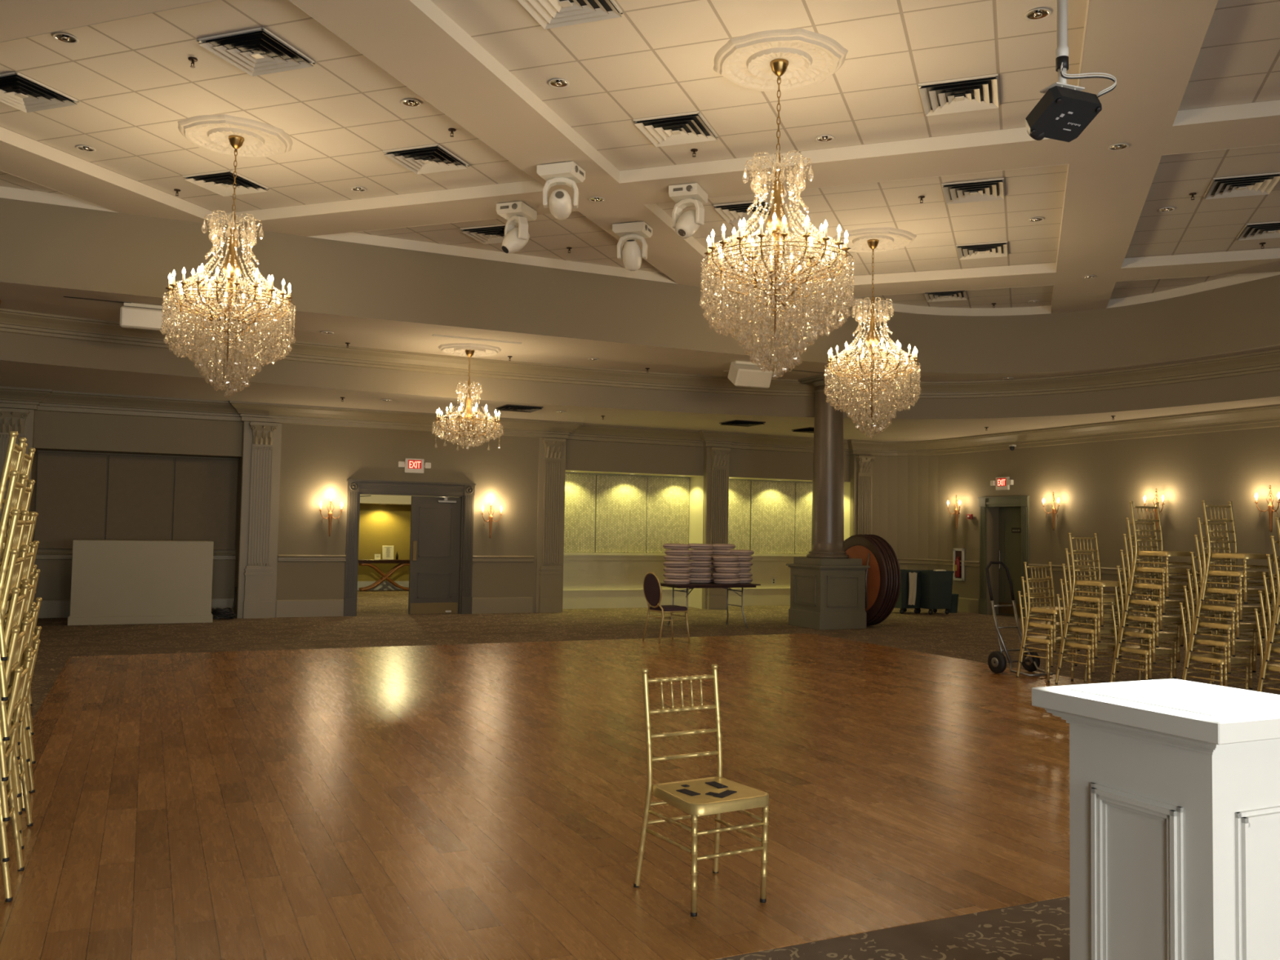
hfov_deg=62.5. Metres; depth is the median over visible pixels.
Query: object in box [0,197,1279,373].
ceiling
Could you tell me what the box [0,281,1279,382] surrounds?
ceiling
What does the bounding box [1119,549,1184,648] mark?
chair
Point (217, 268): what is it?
candle
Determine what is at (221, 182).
ceiling vent
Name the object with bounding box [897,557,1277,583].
trim
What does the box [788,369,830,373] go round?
ceiling vent
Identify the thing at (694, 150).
sprinkler head
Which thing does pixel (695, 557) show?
seat cushion
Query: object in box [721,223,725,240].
candle
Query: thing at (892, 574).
folding table
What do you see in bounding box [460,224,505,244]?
ceiling vent
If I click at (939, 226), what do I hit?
ceiling
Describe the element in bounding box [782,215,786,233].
candle
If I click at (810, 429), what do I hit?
ceiling vent
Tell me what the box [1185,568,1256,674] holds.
chair
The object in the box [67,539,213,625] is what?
bar
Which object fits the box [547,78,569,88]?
recessed light
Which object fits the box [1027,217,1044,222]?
recessed light
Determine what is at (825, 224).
candle
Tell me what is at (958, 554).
fire extinguisher cabinet
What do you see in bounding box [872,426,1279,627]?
wall
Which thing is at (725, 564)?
seat cushion
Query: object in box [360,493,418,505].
ceiling
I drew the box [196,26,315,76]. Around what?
ceiling vent
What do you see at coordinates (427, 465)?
lamp
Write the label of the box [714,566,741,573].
seat cushion
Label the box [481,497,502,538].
wall sconce
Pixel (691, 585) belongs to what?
folding table
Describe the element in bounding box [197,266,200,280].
candle
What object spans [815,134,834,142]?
recessed light
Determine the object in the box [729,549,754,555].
seat cushion
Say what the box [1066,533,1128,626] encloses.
chair
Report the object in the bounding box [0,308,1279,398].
trim
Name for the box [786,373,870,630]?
column
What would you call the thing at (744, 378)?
grille
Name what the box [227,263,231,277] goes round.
candle
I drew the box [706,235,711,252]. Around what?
candle
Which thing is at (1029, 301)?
recessed light
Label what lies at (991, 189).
ceiling vent
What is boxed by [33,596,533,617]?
baseboard
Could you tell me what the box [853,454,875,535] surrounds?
pilaster
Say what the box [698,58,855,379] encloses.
crystal chandelier
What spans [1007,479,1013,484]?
lamp
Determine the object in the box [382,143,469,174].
ceiling vent
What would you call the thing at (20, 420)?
trim
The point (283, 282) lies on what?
candle
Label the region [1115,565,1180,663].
chair
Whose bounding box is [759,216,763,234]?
candle
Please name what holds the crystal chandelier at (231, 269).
hanging from the ceiling at (132, 79)
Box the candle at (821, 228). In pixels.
[819,223,823,240]
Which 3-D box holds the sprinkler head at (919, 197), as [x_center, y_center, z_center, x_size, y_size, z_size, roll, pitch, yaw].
[3.013,-3.000,11.283,0.072,0.065,0.072,0,-3,20]
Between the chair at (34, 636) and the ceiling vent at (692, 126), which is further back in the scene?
the ceiling vent at (692, 126)
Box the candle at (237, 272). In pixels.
[235,268,239,283]
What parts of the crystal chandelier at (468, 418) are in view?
candle arm, candle arm, candle arm, candle arm, stem, chain, candle arm, candle arm, candle arm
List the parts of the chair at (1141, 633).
post, backrest, post, seat, leg, leg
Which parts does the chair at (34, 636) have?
post, post, backrest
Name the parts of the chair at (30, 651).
post, backrest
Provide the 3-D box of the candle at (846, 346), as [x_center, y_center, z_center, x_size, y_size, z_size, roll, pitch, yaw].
[2.459,-1.552,12.524,0.029,0.139,0.029,0,-3,20]
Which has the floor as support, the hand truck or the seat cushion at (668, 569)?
the hand truck
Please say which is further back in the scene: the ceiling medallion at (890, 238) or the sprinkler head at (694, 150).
the ceiling medallion at (890, 238)
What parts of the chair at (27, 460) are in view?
post, post, backrest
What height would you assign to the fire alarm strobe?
0.100 m
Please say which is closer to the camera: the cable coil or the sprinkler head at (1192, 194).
the sprinkler head at (1192, 194)
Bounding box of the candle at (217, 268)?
[215,266,218,280]
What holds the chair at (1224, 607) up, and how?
on the chair at (1224, 624)
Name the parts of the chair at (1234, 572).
post, backrest, post, seat, leg, leg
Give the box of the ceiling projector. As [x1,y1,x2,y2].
[1025,0,1116,142]
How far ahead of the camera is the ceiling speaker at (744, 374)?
15.89 m
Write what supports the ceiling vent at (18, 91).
in the ceiling at (132, 79)
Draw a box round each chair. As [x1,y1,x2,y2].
[0,431,26,661]
[0,470,27,701]
[0,509,29,741]
[0,546,28,782]
[0,583,30,822]
[0,619,30,862]
[0,656,32,902]
[7,443,35,594]
[17,477,35,556]
[17,543,37,745]
[17,575,37,779]
[17,607,38,814]
[17,639,40,849]
[18,511,35,595]
[18,626,41,811]
[19,512,38,555]
[26,568,39,735]
[26,597,42,764]
[27,540,39,706]
[32,564,36,575]
[633,663,768,917]
[642,572,689,644]
[1016,591,1074,682]
[1019,576,1077,667]
[1022,561,1080,652]
[1054,593,1115,684]
[1058,578,1119,674]
[1060,563,1121,658]
[1063,548,1124,642]
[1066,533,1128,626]
[1110,596,1173,682]
[1111,581,1177,679]
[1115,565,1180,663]
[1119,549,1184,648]
[1121,533,1187,631]
[1124,517,1191,614]
[1128,501,1194,598]
[1179,601,1248,689]
[1182,585,1253,689]
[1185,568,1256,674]
[1189,551,1261,657]
[1193,534,1265,639]
[1196,517,1268,622]
[1200,500,1273,604]
[1253,608,1279,691]
[1257,590,1279,692]
[1261,572,1279,679]
[1266,554,1279,662]
[1270,535,1279,644]
[1275,517,1279,625]
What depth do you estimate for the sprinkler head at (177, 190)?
11.46 m
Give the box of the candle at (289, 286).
[288,283,290,297]
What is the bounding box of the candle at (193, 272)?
[191,268,195,282]
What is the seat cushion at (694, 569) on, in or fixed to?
on the seat cushion at (694, 575)
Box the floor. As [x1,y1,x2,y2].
[0,590,1279,959]
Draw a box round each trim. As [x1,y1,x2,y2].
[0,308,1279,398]
[0,386,1279,456]
[0,408,34,560]
[35,551,533,562]
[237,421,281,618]
[343,479,475,616]
[535,437,565,613]
[562,552,688,608]
[704,446,730,609]
[728,553,807,605]
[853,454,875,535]
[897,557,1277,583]
[977,495,1030,618]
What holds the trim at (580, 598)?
attached to the wall at (317, 461)
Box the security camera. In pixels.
[1008,444,1016,450]
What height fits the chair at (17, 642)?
0.941 m
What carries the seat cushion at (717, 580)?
on the folding table at (691, 585)
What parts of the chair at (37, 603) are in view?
post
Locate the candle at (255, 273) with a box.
[254,271,257,285]
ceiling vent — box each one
[0,71,79,112]
[63,296,128,302]
[182,169,269,196]
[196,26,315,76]
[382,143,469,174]
[431,334,521,344]
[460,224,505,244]
[495,404,542,412]
[517,0,622,29]
[633,111,718,146]
[713,200,772,222]
[719,419,765,426]
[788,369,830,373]
[791,426,813,433]
[918,73,999,115]
[924,290,968,302]
[941,177,1004,204]
[955,241,1008,259]
[1204,172,1279,199]
[1236,221,1279,240]
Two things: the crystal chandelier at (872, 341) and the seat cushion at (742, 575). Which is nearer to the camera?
the crystal chandelier at (872, 341)
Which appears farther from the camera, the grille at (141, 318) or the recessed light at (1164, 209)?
the grille at (141, 318)
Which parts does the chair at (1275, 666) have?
post, backrest, seat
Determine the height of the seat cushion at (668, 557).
0.092 m
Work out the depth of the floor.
6.26 m
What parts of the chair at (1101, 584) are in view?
post, backrest, post, seat, leg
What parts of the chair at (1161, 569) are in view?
post, backrest, post, seat, leg, leg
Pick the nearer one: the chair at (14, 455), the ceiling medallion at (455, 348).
the chair at (14, 455)
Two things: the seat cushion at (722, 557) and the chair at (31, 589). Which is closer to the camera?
the chair at (31, 589)
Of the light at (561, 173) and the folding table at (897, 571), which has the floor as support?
the folding table at (897, 571)
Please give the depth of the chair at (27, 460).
5.22 m
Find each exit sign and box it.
[398,457,431,473]
[990,476,1013,490]
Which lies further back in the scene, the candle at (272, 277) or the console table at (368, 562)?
the console table at (368, 562)
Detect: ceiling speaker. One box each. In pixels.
[120,302,182,333]
[727,360,773,388]
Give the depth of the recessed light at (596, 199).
11.13 m
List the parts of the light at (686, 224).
connector panel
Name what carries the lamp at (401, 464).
attached to the exit sign at (411, 465)
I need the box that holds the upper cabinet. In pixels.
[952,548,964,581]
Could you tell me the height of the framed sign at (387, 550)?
0.330 m
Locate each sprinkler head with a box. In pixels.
[173,188,181,195]
[187,57,197,67]
[448,128,456,137]
[690,148,697,157]
[918,195,924,203]
[1188,192,1196,199]
[1259,242,1266,248]
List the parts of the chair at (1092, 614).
post, backrest, post, leg, seat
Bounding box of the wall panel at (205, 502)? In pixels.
[172,457,238,550]
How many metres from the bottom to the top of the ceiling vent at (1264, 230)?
0.044 m
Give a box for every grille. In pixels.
[122,308,178,328]
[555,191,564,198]
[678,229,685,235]
[737,370,771,386]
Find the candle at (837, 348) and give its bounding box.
[835,345,838,356]
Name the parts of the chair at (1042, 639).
post, backrest, post, leg, seat, leg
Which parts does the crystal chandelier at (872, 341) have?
candle arm, candle arm, candle arm, candle arm, candle arm, candle arm, candle arm, stem, chain, candle arm, candle arm, candle arm, candle arm, candle arm, candle arm, candle arm, candle arm, candle arm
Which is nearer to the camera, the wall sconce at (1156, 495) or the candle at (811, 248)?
the candle at (811, 248)
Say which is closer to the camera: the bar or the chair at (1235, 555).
the chair at (1235, 555)
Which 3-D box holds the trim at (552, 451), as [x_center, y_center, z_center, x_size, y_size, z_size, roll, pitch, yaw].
[-1.612,0.825,19.335,0.520,3.200,0.160,2,-3,-25]
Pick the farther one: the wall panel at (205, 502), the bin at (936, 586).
the bin at (936, 586)
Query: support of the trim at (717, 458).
attached to the wall at (317, 461)
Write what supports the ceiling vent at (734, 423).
in the ceiling at (12, 374)
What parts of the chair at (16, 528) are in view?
post, backrest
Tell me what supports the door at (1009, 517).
in the wall at (1095, 484)
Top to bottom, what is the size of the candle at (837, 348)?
0.139 m
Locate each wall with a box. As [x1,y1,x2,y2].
[29,410,853,617]
[357,503,411,581]
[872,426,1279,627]
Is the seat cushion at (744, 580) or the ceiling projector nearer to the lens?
the ceiling projector
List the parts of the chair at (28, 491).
post, backrest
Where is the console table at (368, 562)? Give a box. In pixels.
[358,559,409,591]
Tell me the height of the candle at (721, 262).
0.139 m
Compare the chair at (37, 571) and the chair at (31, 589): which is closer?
the chair at (31, 589)
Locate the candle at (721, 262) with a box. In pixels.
[720,251,723,267]
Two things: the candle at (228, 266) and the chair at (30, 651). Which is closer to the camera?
the chair at (30, 651)
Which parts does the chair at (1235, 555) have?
post, backrest, post, seat, leg, leg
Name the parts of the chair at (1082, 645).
post, backrest, post, leg, seat, leg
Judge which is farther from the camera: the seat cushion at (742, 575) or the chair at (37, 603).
the seat cushion at (742, 575)
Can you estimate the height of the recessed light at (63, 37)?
0.022 m
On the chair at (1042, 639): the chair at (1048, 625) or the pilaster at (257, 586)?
the chair at (1048, 625)
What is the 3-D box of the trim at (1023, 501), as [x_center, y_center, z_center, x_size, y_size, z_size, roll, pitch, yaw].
[6.958,1.462,20.196,0.061,2.295,1.300,2,-3,-25]
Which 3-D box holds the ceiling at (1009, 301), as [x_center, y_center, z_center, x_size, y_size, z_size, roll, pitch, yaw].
[4.444,-2.716,16.172,3.518,0.127,2.022,0,-3,20]
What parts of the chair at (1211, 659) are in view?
post, backrest, post, seat, leg, leg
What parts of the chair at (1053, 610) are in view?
post, backrest, post, seat, leg, leg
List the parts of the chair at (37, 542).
post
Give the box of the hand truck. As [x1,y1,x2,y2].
[985,560,1053,676]
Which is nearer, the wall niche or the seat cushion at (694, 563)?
the seat cushion at (694, 563)
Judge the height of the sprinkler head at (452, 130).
0.065 m
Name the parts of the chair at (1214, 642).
post, backrest, post, seat, leg, leg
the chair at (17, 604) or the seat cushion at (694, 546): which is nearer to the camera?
the chair at (17, 604)
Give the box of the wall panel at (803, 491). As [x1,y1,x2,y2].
[794,482,812,554]
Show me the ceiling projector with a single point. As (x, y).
(1064, 111)
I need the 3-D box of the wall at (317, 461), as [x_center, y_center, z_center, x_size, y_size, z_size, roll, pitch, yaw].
[-4.607,0.584,18.488,20.680,3.500,0.821,2,-3,-25]
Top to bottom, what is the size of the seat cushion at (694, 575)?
0.091 m
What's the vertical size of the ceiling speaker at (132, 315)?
0.305 m
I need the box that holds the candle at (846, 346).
[845,343,848,354]
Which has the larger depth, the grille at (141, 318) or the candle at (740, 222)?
the grille at (141, 318)
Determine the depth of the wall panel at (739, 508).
21.89 m
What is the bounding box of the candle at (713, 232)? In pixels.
[711,229,714,246]
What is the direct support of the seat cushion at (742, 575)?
on the seat cushion at (744, 580)
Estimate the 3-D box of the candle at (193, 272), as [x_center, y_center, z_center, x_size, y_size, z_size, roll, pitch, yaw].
[-4.106,-1.875,9.681,0.029,0.139,0.028,0,-3,20]
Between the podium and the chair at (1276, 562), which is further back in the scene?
the chair at (1276, 562)
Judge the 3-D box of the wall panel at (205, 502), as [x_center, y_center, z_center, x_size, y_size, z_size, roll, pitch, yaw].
[-7.246,0.402,17.580,0.984,1.530,0.044,2,-3,-25]
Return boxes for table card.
[373,554,381,559]
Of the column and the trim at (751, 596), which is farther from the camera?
the trim at (751, 596)
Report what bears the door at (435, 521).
in the wall at (317, 461)
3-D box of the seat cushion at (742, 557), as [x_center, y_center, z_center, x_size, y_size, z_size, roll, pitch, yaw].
[1.621,1.275,17.228,0.430,0.092,0.430,0,-3,24]
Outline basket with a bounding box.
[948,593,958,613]
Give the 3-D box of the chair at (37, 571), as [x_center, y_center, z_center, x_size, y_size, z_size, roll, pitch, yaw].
[-3.553,0.964,5.722,0.453,0.941,0.439,2,-3,-24]
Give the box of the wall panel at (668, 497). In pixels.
[645,475,689,552]
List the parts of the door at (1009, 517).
handle, kick plate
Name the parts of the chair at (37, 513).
post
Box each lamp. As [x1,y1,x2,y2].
[398,461,404,467]
[423,462,431,468]
[990,480,995,485]
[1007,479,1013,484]
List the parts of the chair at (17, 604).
post, backrest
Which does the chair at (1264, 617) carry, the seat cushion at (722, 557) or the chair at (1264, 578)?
the chair at (1264, 578)
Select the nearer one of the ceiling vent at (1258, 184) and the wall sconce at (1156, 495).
the ceiling vent at (1258, 184)
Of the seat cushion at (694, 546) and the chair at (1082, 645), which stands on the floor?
the chair at (1082, 645)
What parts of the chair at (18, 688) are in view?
post, backrest, post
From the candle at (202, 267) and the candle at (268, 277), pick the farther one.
the candle at (268, 277)
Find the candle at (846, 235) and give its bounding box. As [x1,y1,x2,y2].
[844,230,848,247]
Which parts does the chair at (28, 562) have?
post, backrest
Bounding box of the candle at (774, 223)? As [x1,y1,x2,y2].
[772,213,776,230]
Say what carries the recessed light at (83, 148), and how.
in the ceiling at (132, 79)
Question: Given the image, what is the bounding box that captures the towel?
[908,572,916,604]
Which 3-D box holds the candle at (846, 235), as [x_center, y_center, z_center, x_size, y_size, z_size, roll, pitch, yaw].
[1.531,-1.786,7.827,0.029,0.139,0.028,0,-3,20]
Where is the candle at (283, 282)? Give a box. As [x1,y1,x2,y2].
[281,279,284,293]
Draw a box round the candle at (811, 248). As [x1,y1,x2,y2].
[808,238,813,256]
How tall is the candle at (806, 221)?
0.139 m
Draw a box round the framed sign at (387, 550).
[382,545,393,559]
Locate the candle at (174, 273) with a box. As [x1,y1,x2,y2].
[172,270,175,284]
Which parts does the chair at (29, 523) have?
backrest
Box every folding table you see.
[660,582,760,630]
[844,533,889,624]
[865,533,895,625]
[870,534,900,626]
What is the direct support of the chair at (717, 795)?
on the floor
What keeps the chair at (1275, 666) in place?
on the floor
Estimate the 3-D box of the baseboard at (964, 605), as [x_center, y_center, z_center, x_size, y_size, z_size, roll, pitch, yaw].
[9.826,2.179,12.949,0.923,0.285,21.300,2,-3,-25]
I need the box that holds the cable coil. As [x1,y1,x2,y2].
[211,586,236,619]
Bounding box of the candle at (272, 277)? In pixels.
[270,275,273,288]
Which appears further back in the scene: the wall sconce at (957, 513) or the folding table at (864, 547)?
the wall sconce at (957, 513)
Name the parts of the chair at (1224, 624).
post, backrest, post, seat, leg, leg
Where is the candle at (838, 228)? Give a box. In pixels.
[837,225,840,241]
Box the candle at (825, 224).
[823,219,827,237]
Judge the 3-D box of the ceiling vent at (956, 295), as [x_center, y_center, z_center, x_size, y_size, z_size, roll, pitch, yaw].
[4.598,-2.770,15.845,0.606,0.044,0.606,0,-3,20]
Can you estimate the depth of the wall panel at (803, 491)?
22.55 m
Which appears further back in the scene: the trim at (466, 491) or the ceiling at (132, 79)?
the trim at (466, 491)
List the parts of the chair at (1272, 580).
backrest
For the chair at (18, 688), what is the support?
on the floor
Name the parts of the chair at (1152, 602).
post, backrest, post, seat, leg, leg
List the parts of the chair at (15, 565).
post, backrest, post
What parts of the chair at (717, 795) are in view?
post, backrest, leg, seat, post, leg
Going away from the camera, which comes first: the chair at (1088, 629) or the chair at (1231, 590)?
the chair at (1231, 590)
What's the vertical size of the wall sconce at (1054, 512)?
0.692 m
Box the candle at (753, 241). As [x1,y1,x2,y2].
[751,238,754,255]
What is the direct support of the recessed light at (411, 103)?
in the ceiling at (132, 79)
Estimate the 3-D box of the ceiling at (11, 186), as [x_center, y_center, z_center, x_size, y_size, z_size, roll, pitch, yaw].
[-7.399,-3.177,10.597,1.897,0.127,3.558,0,-3,20]
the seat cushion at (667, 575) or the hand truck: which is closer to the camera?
the hand truck
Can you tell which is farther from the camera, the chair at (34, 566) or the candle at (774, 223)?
the candle at (774, 223)
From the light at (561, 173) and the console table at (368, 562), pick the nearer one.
the light at (561, 173)
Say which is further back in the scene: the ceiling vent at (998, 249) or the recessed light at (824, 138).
the ceiling vent at (998, 249)
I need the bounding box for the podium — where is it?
[1031,678,1279,959]
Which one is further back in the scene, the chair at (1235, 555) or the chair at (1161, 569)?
the chair at (1161, 569)
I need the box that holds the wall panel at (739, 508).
[728,479,751,550]
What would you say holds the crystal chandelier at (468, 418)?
hanging from the ceiling at (364, 332)
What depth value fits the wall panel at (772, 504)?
22.23 m
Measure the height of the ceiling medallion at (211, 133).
0.054 m
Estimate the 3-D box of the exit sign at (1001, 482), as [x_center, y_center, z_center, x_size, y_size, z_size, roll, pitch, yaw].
[6.964,0.067,20.275,0.080,0.250,0.560,2,-3,-25]
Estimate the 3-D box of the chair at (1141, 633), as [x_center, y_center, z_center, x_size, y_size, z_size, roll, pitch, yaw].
[5.064,1.497,10.550,0.439,0.941,0.453,2,-3,-25]
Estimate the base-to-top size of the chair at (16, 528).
0.941 m
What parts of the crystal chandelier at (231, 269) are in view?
candle arm, candle arm, candle arm, candle arm, candle arm, candle arm, candle arm, candle arm, candle arm, candle arm, candle arm, candle arm, candle arm, stem, chain, candle arm, candle arm, candle arm, candle arm, candle arm, candle arm, candle arm, candle arm, candle arm, candle arm, candle arm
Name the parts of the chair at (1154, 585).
post, backrest, post, seat, leg, leg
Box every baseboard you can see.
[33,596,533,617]
[357,581,408,590]
[939,597,1279,646]
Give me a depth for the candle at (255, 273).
9.40 m
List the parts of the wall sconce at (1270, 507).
arm, arm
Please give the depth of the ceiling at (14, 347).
15.98 m
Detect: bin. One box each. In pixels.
[891,569,920,613]
[911,569,954,614]
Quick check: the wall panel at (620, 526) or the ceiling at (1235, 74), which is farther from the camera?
the wall panel at (620, 526)
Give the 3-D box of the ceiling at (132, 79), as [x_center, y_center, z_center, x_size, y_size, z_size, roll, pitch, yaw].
[-3.661,-3.159,9.615,4.260,0.127,4.270,0,-3,20]
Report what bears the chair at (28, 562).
on the chair at (31, 589)
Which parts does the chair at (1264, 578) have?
post, backrest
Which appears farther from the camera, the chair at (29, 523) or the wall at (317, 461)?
the wall at (317, 461)
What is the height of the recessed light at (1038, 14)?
0.022 m
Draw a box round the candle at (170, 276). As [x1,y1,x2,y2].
[168,273,171,287]
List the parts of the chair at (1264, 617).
post, backrest, seat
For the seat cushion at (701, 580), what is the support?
on the folding table at (691, 585)
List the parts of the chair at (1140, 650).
post, backrest, post, seat, leg, leg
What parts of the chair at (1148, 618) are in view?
post, backrest, post, seat, leg, leg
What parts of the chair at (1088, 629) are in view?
post, backrest, post, seat, leg, leg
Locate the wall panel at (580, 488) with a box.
[564,472,595,552]
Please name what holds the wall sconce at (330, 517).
attached to the wall at (317, 461)
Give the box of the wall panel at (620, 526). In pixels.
[595,474,647,552]
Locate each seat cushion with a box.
[662,543,690,549]
[662,560,691,566]
[662,572,690,578]
[662,577,690,584]
[663,555,690,560]
[663,566,691,573]
[664,549,693,555]
[686,571,711,577]
[687,555,712,560]
[687,560,712,566]
[688,543,713,549]
[688,565,711,572]
[688,577,711,583]
[689,549,713,555]
[709,565,716,571]
[711,543,735,549]
[711,549,730,555]
[711,572,739,578]
[712,555,739,561]
[712,560,739,567]
[713,577,741,584]
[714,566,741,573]
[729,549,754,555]
[732,560,752,566]
[733,555,752,560]
[734,566,751,572]
[737,572,752,577]
[737,577,752,583]
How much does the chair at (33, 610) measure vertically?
0.941 m
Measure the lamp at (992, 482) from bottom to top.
0.100 m
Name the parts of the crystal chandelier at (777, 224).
candle arm, candle arm, candle arm, candle arm, candle arm, candle arm, candle arm, candle arm, candle arm, candle arm, candle arm, candle arm, candle arm, stem, chain, candle arm, candle arm, candle arm, candle arm, candle arm, candle arm, candle arm, candle arm, candle arm, candle arm, candle arm, candle arm, candle arm, candle arm, candle arm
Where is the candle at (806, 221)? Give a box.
[804,217,808,234]
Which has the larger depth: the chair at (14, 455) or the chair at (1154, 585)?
the chair at (1154, 585)
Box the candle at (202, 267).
[200,263,204,277]
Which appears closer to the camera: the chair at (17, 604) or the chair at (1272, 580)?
the chair at (17, 604)
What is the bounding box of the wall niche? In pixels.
[563,470,850,608]
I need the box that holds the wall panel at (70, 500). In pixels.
[33,451,107,549]
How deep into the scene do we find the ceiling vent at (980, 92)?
8.60 m
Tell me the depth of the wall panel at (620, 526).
20.75 m
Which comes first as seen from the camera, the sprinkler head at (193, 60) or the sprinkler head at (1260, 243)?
the sprinkler head at (193, 60)
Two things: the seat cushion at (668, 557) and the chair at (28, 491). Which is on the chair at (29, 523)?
the chair at (28, 491)
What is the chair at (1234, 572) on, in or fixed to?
on the chair at (1231, 590)
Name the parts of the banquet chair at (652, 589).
leg, frame, leg, seat, seat frame, leg, leg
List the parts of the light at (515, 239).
connector panel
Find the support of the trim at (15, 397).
attached to the wall at (1095, 484)
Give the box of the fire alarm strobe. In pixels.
[967,514,973,519]
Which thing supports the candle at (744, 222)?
on the crystal chandelier at (777, 224)
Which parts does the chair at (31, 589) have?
post, backrest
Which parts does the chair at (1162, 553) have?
post, backrest, post, seat, leg, leg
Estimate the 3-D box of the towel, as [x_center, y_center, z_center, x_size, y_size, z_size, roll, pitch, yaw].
[5.268,2.098,20.337,0.200,0.638,0.038,2,-3,-25]
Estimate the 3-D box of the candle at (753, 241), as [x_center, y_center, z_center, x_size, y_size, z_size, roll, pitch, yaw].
[0.818,-1.687,7.644,0.029,0.139,0.029,0,-3,20]
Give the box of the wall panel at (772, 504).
[750,480,795,553]
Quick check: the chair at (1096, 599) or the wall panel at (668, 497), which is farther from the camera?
the wall panel at (668, 497)
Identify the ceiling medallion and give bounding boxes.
[177,114,293,158]
[438,342,501,356]
[713,28,848,91]
[830,226,916,253]
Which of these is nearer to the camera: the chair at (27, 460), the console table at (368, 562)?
the chair at (27, 460)
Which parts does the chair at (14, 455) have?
post, backrest, post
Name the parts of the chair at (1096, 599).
post, backrest, post, leg, seat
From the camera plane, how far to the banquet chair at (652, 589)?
14.50 m
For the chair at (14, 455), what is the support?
on the chair at (15, 492)
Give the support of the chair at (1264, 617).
on the chair at (1275, 666)
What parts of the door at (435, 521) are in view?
push plate, kick plate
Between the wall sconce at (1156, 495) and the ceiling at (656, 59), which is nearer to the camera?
the ceiling at (656, 59)
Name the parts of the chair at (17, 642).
post, backrest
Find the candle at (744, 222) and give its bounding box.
[742,217,746,235]
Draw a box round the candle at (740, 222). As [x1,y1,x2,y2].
[738,219,742,236]
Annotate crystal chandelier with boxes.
[160,135,295,396]
[431,349,503,450]
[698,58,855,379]
[823,239,921,438]
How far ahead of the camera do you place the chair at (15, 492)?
4.33 m
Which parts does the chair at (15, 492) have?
post, backrest, post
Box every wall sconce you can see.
[320,493,343,536]
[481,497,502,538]
[946,494,960,528]
[1042,491,1060,529]
[1142,488,1164,529]
[1253,484,1279,532]
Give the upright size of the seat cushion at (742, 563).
0.094 m
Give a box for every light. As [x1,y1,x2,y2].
[52,32,78,44]
[75,145,96,151]
[320,331,333,333]
[350,186,366,191]
[400,98,422,107]
[496,201,537,253]
[536,161,585,220]
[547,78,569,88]
[588,196,604,202]
[612,221,652,271]
[668,182,707,238]
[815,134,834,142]
[1024,8,1051,21]
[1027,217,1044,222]
[1027,300,1039,302]
[1082,275,1096,278]
[1107,143,1128,151]
[1157,207,1175,212]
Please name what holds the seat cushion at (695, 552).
on the seat cushion at (695, 557)
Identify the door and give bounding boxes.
[408,496,461,613]
[996,506,1021,617]
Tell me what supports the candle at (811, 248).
on the crystal chandelier at (777, 224)
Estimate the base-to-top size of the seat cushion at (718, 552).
0.094 m
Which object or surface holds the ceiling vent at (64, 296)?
in the ceiling at (364, 332)
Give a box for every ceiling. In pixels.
[0,0,543,224]
[0,0,1279,313]
[0,170,119,213]
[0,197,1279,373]
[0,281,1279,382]
[0,331,1279,418]
[0,360,1279,441]
[309,210,678,284]
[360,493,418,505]
[409,0,1089,182]
[644,164,1069,292]
[805,284,1054,315]
[1106,271,1279,308]
[1120,143,1279,268]
[1172,0,1279,126]
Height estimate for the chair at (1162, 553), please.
0.941 m
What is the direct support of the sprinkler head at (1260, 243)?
attached to the ceiling at (1199, 230)
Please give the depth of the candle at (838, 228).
7.68 m
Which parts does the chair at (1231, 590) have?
post, backrest, post, seat, leg, leg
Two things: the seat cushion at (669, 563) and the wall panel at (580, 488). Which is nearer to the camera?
the seat cushion at (669, 563)
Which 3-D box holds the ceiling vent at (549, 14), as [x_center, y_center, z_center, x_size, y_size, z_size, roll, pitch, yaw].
[-0.506,-3.260,7.177,0.606,0.044,0.606,0,-3,20]
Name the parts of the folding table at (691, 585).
leg, leg, leg, leg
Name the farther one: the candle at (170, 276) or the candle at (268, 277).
the candle at (268, 277)
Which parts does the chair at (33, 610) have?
post, backrest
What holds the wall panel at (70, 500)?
attached to the wall at (317, 461)
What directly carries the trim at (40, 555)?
attached to the wall at (317, 461)
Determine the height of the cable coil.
0.500 m
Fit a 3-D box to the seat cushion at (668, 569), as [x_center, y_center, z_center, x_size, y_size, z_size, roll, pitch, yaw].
[0.589,1.408,16.555,0.430,0.092,0.430,0,-3,20]
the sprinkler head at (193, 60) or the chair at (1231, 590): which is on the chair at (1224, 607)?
the chair at (1231, 590)
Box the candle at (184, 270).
[182,266,185,281]
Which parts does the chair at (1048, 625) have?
post, backrest, post, leg, seat, leg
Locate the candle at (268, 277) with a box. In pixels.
[267,275,270,288]
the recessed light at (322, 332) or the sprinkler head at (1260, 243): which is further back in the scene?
the recessed light at (322, 332)
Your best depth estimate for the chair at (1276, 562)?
9.18 m
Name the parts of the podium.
cornice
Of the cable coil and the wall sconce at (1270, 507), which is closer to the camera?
the wall sconce at (1270, 507)
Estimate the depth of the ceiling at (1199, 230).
11.71 m
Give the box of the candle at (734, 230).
[732,226,735,243]
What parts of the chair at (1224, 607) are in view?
post, backrest, post, seat, leg, leg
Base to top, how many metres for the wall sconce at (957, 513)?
0.692 m
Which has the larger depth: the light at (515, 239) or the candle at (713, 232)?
the light at (515, 239)
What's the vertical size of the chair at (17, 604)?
0.941 m

